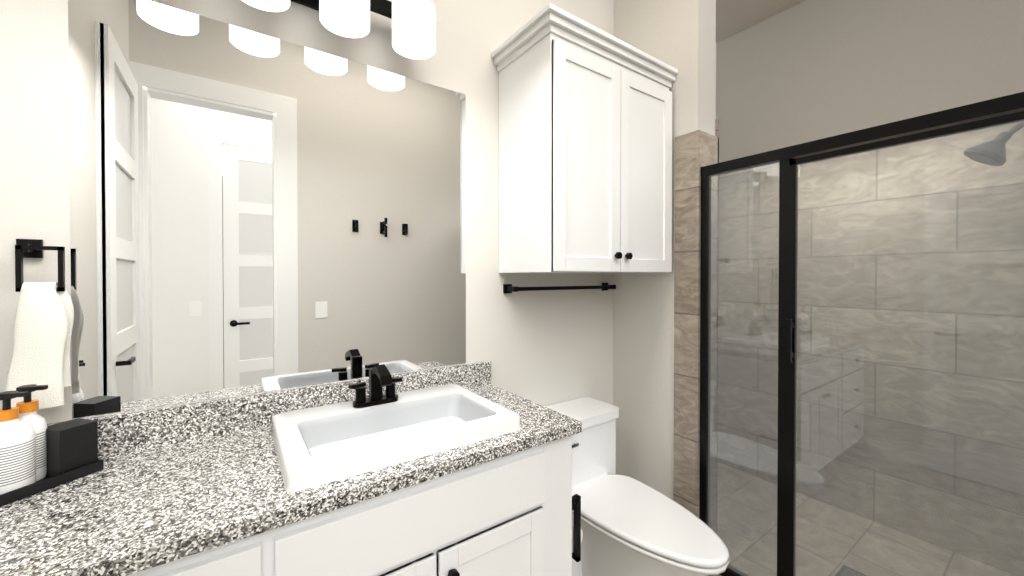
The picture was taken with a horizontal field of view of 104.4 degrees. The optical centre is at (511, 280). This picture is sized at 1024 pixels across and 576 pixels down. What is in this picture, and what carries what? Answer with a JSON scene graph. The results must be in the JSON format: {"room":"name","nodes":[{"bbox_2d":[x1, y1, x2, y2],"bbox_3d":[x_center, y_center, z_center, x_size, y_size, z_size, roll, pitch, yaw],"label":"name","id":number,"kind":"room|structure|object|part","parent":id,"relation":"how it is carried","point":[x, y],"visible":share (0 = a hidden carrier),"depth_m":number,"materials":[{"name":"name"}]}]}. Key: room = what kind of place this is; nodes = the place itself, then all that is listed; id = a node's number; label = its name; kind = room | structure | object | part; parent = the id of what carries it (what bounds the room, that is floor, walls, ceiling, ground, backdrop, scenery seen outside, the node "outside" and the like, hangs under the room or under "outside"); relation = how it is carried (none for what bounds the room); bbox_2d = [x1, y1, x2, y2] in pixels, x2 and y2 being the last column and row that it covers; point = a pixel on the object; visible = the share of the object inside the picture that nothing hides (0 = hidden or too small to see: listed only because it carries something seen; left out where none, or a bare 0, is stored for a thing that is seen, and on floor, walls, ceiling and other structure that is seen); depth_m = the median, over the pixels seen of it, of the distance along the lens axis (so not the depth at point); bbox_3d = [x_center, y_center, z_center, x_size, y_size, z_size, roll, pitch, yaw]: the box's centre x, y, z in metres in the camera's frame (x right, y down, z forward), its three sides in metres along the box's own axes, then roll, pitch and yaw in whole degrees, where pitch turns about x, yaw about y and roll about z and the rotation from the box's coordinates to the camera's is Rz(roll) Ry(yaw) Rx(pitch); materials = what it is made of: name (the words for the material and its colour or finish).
{"room":"bathroom","nodes":[
{"label":"bathroom","id":0,"kind":"room"},
{"bbox_2d":[0,0,715,423],"bbox_3d":[0.084,-0.191,2.041,3.700,3.150,0.120,0,1,-35],"label":"wall","id":1,"kind":"structure","parent":0,"point":[544,348],"depth_m":1.72,"materials":[{"name":"beige paint"}]},
{"bbox_2d":[4,239,73,408],"bbox_3d":[-1.197,0.107,1.012,0.110,0.424,0.087,0,1,-35],"label":"towel ring","id":2,"kind":"object","parent":1,"relation":"attached to","point":[44,322],"visible":0.94,"depth_m":0.99,"materials":[{"name":"white fabric"}]},
{"bbox_2d":[68,0,465,418],"bbox_3d":[-0.696,-0.222,1.413,1.200,1.187,0.005,0,1,-35],"label":"mirror","id":3,"kind":"object","parent":1,"relation":"attached to","point":[252,212],"visible":1,"depth_m":1.29,"materials":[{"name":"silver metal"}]},
{"bbox_2d":[47,361,490,456],"bbox_3d":[-0.692,0.428,1.407,1.448,0.105,0.024,0,1,-35],"label":"backsplash","id":4,"kind":"structure","parent":1,"relation":"attached to","point":[142,429],"depth_m":1.26,"materials":[{"name":"grey stone"}]},
{"bbox_2d":[242,0,435,58],"bbox_3d":[-0.673,-0.957,1.278,0.865,0.223,0.241,0,1,-35],"label":"vanity light","id":5,"kind":"object","parent":1,"relation":"attached to","point":[413,29],"visible":1,"depth_m":1.37,"materials":[{"name":"white glass"}]},
{"bbox_2d":[503,283,615,293],"bbox_3d":[0.276,0.039,2.058,0.724,0.044,0.074,0,1,-35],"label":"towel rail","id":6,"kind":"object","parent":1,"relation":"attached to","point":[508,288],"visible":1,"depth_m":1.97,"materials":[{"name":"black metal"}]},
{"bbox_2d":[492,3,677,273],"bbox_3d":[0.369,-0.542,1.907,0.841,1.015,0.417,0,1,-35],"label":"upper cabinet","id":7,"kind":"object","parent":1,"relation":"attached to","point":[585,146],"visible":1,"depth_m":1.71,"materials":[{"name":"white wood"}]},
{"bbox_2d":[613,0,715,499],"bbox_3d":[0.807,-0.192,2.162,0.160,3.150,0.515,0,1,-35],"label":"wall","id":8,"kind":"structure","parent":0,"point":[680,35],"depth_m":2.09,"materials":[{"name":"beige paint"}]},
{"bbox_2d":[673,119,724,531],"bbox_3d":[0.878,0.288,2.198,0.032,2.190,0.507,0,1,-35],"label":"shower wall tile","id":9,"kind":"structure","parent":8,"relation":"attached to","point":[695,151],"depth_m":1.96,"materials":[{"name":"beige tile"}]},
{"bbox_2d":[716,0,805,42],"bbox_3d":[0.392,-1.802,0.567,4.880,0.100,2.860,0,1,-35],"label":"ceiling","id":10,"kind":"structure","parent":0,"point":[733,17],"depth_m":2.63,"materials":[{"name":"paint"}]},
{"bbox_2d":[716,0,1023,162],"bbox_3d":[2.089,-0.193,2.305,0.120,3.150,1.760,0,1,-35],"label":"wall","id":11,"kind":"structure","parent":0,"point":[807,71],"depth_m":2.31,"materials":[{"name":"beige paint"}]},
{"bbox_2d":[725,121,1023,575],"bbox_3d":[2.000,0.287,2.321,0.012,2.190,1.640,0,1,-35],"label":"shower wall tile","id":12,"kind":"structure","parent":11,"relation":"attached to","point":[874,171],"depth_m":2.16,"materials":[{"name":"grey tile"}]},
{"bbox_2d":[964,121,1023,165],"bbox_3d":[2.060,-0.246,1.582,0.170,0.939,0.348,0,1,-35],"label":"shower head","id":13,"kind":"object","parent":12,"relation":"attached to","point":[995,151],"depth_m":1.62},
{"bbox_3d":[0.392,1.447,0.596,4.880,0.100,2.860,0,1,-35],"label":"floor","id":14,"kind":"structure","parent":0,"visible":0},
{"bbox_2d":[104,429,581,575],"bbox_3d":[-0.529,0.955,1.164,1.426,0.875,0.616,0,1,-35],"label":"bathroom vanity","id":15,"kind":"object","parent":14,"relation":"on","point":[457,470],"depth_m":1.05,"materials":[{"name":"white wood"}]},
{"bbox_2d":[0,385,581,575],"bbox_3d":[-0.527,0.500,1.174,1.448,0.035,0.596,0,1,-35],"label":"countertop","id":16,"kind":"structure","parent":15,"relation":"on","point":[143,505],"depth_m":0.88,"materials":[{"name":"grey stone"}]},
{"bbox_2d":[0,384,103,506],"bbox_3d":[-1.125,0.366,0.936,0.117,0.233,0.195,0,1,17],"label":"soap tray","id":17,"kind":"object","parent":16,"relation":"on","point":[37,454],"visible":1,"depth_m":0.93,"materials":[{"name":"black plastic"}]},
{"bbox_2d":[349,364,401,407],"bbox_3d":[-0.452,0.363,1.362,0.186,0.143,0.154,0,1,-35],"label":"faucet","id":18,"kind":"object","parent":16,"relation":"on","point":[380,376],"depth_m":1.38,"materials":[{"name":"black metal"}]},
{"bbox_2d":[268,381,527,496],"bbox_3d":[-0.375,0.505,1.289,0.670,0.138,0.487,0,1,-35],"label":"sink","id":19,"kind":"object","parent":16,"relation":"in","point":[327,442],"depth_m":1.26,"materials":[{"name":"white ceramic"}]},
{"bbox_2d":[572,494,582,561],"bbox_3d":[0.201,0.870,1.446,0.092,0.240,0.142,0,1,-35],"label":"toilet paper holder","id":20,"kind":"object","parent":15,"relation":"attached to","point":[577,535],"visible":0.4,"depth_m":1.40,"materials":[{"name":"black metal"}]},
{"bbox_2d":[546,397,728,575],"bbox_3d":[0.485,1.017,1.718,0.444,0.740,0.867,0,1,-35],"label":"toilet","id":21,"kind":"object","parent":14,"relation":"on","point":[630,526],"visible":0.71,"depth_m":1.64,"materials":[{"name":"white ceramic"}]},
{"bbox_3d":[0.546,0.976,1.631,0.402,0.052,0.655,0,1,-35],"label":"seat","id":22,"kind":"part","parent":21,"relation":"part of","materials":[{"name":"white plastic"}]},
{"bbox_2d":[717,462,1014,575],"bbox_3d":[1.561,1.377,2.020,1.063,0.015,1.616,0,1,-35],"label":"shower floor","id":23,"kind":"structure","parent":14,"relation":"on","point":[925,564],"depth_m":2.08,"materials":[{"name":"tile"}]},
{"bbox_2d":[836,565,866,575],"bbox_3d":[1.570,1.369,1.831,0.130,0.004,0.100,0,1,-35],"label":"floor drain","id":24,"kind":"object","parent":23,"relation":"on","point":[848,571],"depth_m":1.86,"materials":[{"name":"black metal"}]},
{"bbox_3d":[1.224,1.374,1.506,0.080,0.030,1.038,0,1,-35],"label":"curb","id":25,"kind":"object","parent":14,"relation":"on","visible":0},
{"bbox_2d":[699,92,1023,575],"bbox_3d":[1.196,0.412,1.486,0.084,1.895,1.025,0,1,-35],"label":"shower door","id":26,"kind":"structure","parent":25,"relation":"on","point":[994,112],"depth_m":1.48,"materials":[{"name":"clear glass"}]}
]}

